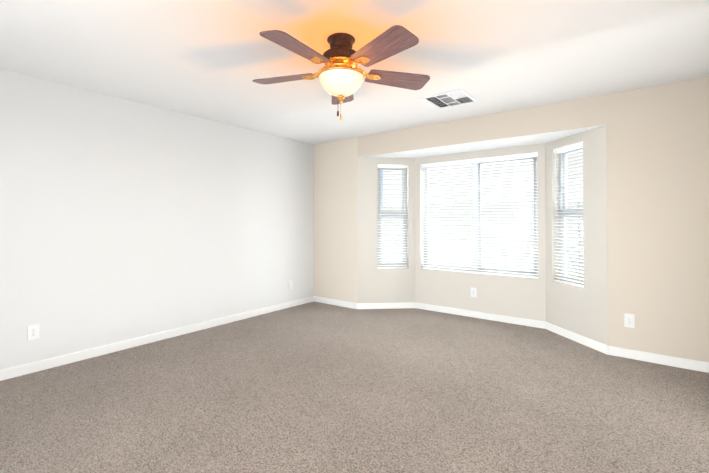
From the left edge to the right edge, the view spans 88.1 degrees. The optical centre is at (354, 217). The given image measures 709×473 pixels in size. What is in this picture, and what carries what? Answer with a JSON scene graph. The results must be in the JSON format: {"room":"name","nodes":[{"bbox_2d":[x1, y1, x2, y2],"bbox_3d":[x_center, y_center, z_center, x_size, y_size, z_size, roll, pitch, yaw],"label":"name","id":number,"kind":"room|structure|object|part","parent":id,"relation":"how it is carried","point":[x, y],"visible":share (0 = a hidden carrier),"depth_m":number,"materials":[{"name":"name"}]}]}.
{"room":"empty bedroom","nodes":[
{"label":"empty bedroom","id":0,"kind":"room"},
{"bbox_2d":[0,69,313,369],"bbox_3d":[-2.136,0.061,3.846,0.160,2.440,5.095,0,-1,37],"label":"wall","id":1,"kind":"structure","parent":0,"point":[122,219],"depth_m":3.63,"materials":[{"name":"paint"}]},
{"bbox_2d":[27,324,39,340],"bbox_3d":[-2.646,0.944,3.023,0.009,0.124,0.076,0,-1,37],"label":"electrical outlet","id":2,"kind":"object","parent":1,"relation":"attached to","point":[33,332],"visible":1,"depth_m":3.02,"materials":[{"name":"white plastic"}]},
{"bbox_2d":[0,296,313,380],"bbox_3d":[-2.061,1.240,3.791,0.014,0.082,4.783,0,-1,37],"label":"baseboard","id":3,"kind":"structure","parent":1,"relation":"attached to","point":[23,369],"depth_m":3.60,"materials":[{"name":"white paint"}]},
{"bbox_2d":[288,280,291,289],"bbox_3d":[-0.929,0.975,5.297,0.009,0.124,0.076,0,-1,37],"label":"electrical outlet","id":4,"kind":"object","parent":1,"relation":"attached to","point":[289,284],"visible":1,"depth_m":5.29,"materials":[{"name":"white plastic"}]},
{"bbox_2d":[0,302,708,472],"bbox_3d":[-0.010,1.330,2.576,5.070,0.120,5.650,0,-1,37],"label":"floor","id":5,"kind":"structure","parent":0,"point":[314,387],"depth_m":2.49,"materials":[{"name":"carpet"}]},
{"bbox_2d":[0,0,708,143],"bbox_3d":[-0.177,-1.232,2.378,5.070,0.120,5.095,0,-1,37],"label":"ceiling","id":6,"kind":"structure","parent":0,"point":[210,59],"depth_m":2.60,"materials":[{"name":"paint"}]},
{"bbox_2d":[252,25,429,119],"bbox_3d":[-0.107,-0.902,2.376,1.231,0.540,1.187,0,-1,37],"label":"fan","id":7,"kind":"object","parent":6,"relation":"hanging from","point":[340,74],"visible":1,"depth_m":2.31,"materials":[{"name":"brown wood"}]},
{"bbox_3d":[-0.477,-0.957,2.529,0.445,0.006,0.185,0,11,17],"label":"blade","id":8,"kind":"part","parent":7,"relation":"part of","materials":[{"name":"brown wood"}]},
{"label":"blade","id":9,"kind":"part","parent":7,"relation":"part of","materials":[{"name":"brown wood"}]},
{"bbox_3d":[-0.088,-0.866,2.409,0.294,0.132,0.294,0,-1,37],"label":"lamp shade","id":10,"kind":"part","parent":7,"relation":"part of","materials":[{"name":"white glass"}]},
{"label":"blade","id":11,"kind":"part","parent":7,"relation":"part of","materials":[{"name":"brown wood"}]},
{"bbox_3d":[0.157,-0.961,2.083,0.185,0.006,0.445,15,-10,-36],"label":"blade","id":12,"kind":"part","parent":7,"relation":"part of","materials":[{"name":"brown wood"}]},
{"bbox_3d":[0.298,-0.956,2.541,0.445,0.006,0.185,0,-13,-19],"label":"blade","id":13,"kind":"part","parent":7,"relation":"part of","materials":[{"name":"brown wood"}]},
{"bbox_2d":[421,89,477,108],"bbox_3d":[0.935,-1.157,3.602,0.410,0.013,0.430,0,-1,37],"label":"ceiling vent","id":14,"kind":"object","parent":6,"relation":"in","point":[458,97],"visible":1,"depth_m":3.59,"materials":[{"name":"white metal"}]},
{"bbox_2d":[358,157,414,302],"bbox_3d":[0.452,0.220,5.304,0.832,2.150,0.160,0,-1,-5],"label":"wall","id":15,"kind":"structure","parent":0,"point":[395,285],"depth_m":5.21,"materials":[{"name":"beige paint"}]},
{"bbox_2d":[377,164,407,268],"bbox_3d":[0.543,-0.015,5.313,0.450,1.500,0.142,0,-1,-5],"label":"window","id":16,"kind":"structure","parent":15,"relation":"in","point":[385,214],"depth_m":5.27,"materials":[{"name":"grey plastic"}]},
{"bbox_3d":[0.539,-0.015,5.361,0.281,1.424,0.252,0,-1,37],"label":"glass","id":17,"kind":"part","parent":16,"relation":"part of","materials":[{"name":"clear glass"}]},
{"bbox_2d":[415,143,545,321],"bbox_3d":[1.592,0.215,4.817,1.680,2.150,0.160,0,-1,37],"label":"wall","id":18,"kind":"structure","parent":0,"point":[521,297],"depth_m":4.65,"materials":[{"name":"beige paint"}]},
{"bbox_2d":[471,287,476,297],"bbox_3d":[1.541,0.970,4.743,0.076,0.124,0.009,0,-1,37],"label":"outlet","id":19,"kind":"object","parent":18,"relation":"attached to","point":[473,292],"visible":1,"depth_m":4.74,"materials":[{"name":"white plastic"}]},
{"bbox_2d":[421,152,537,278],"bbox_3d":[1.592,-0.020,4.818,1.520,1.500,0.142,0,-1,37],"label":"bay window","id":20,"kind":"structure","parent":18,"relation":"in","point":[476,222],"depth_m":4.77,"materials":[{"name":"grey plastic"}]},
{"bbox_2d":[363,125,603,157],"bbox_3d":[1.433,-0.911,4.625,3.310,0.101,0.754,0,-1,37],"label":"ceiling soffit","id":21,"kind":"structure","parent":0,"point":[533,139],"depth_m":4.39,"materials":[{"name":"white paint"}]},
{"bbox_2d":[314,76,708,361],"bbox_3d":[1.373,0.066,4.288,4.910,2.440,0.160,0,-1,37],"label":"wall","id":22,"kind":"structure","parent":0,"point":[657,152],"depth_m":3.31,"materials":[{"name":"beige paint"}]},
{"bbox_2d":[314,296,708,372],"bbox_3d":[1.418,1.246,4.485,4.758,0.082,0.584,0,-1,37],"label":"baseboard","id":23,"kind":"structure","parent":22,"relation":"attached to","point":[690,364],"depth_m":4.16,"materials":[{"name":"white paint"}]},
{"bbox_2d":[624,313,634,327],"bbox_3d":[2.496,0.937,3.327,0.076,0.124,0.009,0,-1,37],"label":"electrical outlet","id":24,"kind":"object","parent":22,"relation":"attached to","point":[629,320],"visible":1,"depth_m":3.32,"materials":[{"name":"white plastic"}]},
{"bbox_2d":[545,125,607,344],"bbox_3d":[2.369,0.207,3.857,0.160,2.150,0.825,0,-1,-11],"label":"wall","id":25,"kind":"structure","parent":0,"point":[579,310],"depth_m":3.67,"materials":[{"name":"beige paint"}]},
{"bbox_2d":[553,141,583,287],"bbox_3d":[2.352,-0.028,3.944,0.142,1.500,0.450,0,-1,-11],"label":"bay window","id":26,"kind":"structure","parent":25,"relation":"in","point":[564,212],"depth_m":4.00,"materials":[{"name":"grey plastic"}]},
{"bbox_3d":[2.399,-0.028,3.953,0.279,1.424,0.255,0,-1,37],"label":"glass","id":27,"kind":"part","parent":26,"relation":"part of","materials":[{"name":"clear glass"}]},
{"label":"outside","id":28,"kind":"structure","parent":0,"visible":0},
{"bbox_3d":[7.306,1.524,11.230,22.000,0.250,16.940,0,-1,37],"label":"ground","id":29,"kind":"structure","parent":28,"visible":0},
{"bbox_2d":[381,200,583,278],"bbox_3d":[3.955,0.485,6.965,22.200,1.750,0.280,0,-1,37],"label":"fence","id":30,"kind":"object","parent":29,"relation":"on","point":[462,217],"depth_m":7.72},
{"bbox_2d":[383,151,582,205],"bbox_3d":[5.782,-1.345,9.236,12.000,5.450,0.001,0,-1,37],"label":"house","id":31,"kind":"structure","parent":29,"relation":"on","point":[528,178],"depth_m":10.64,"materials":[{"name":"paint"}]},
{"bbox_2d":[566,200,583,278],"bbox_3d":[3.485,0.541,5.429,0.664,1.610,0.518,0,-1,37],"label":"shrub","id":32,"kind":"object","parent":29,"relation":"on","point":[578,252],"depth_m":5.51,"materials":[{"name":"green plant"}]}
]}

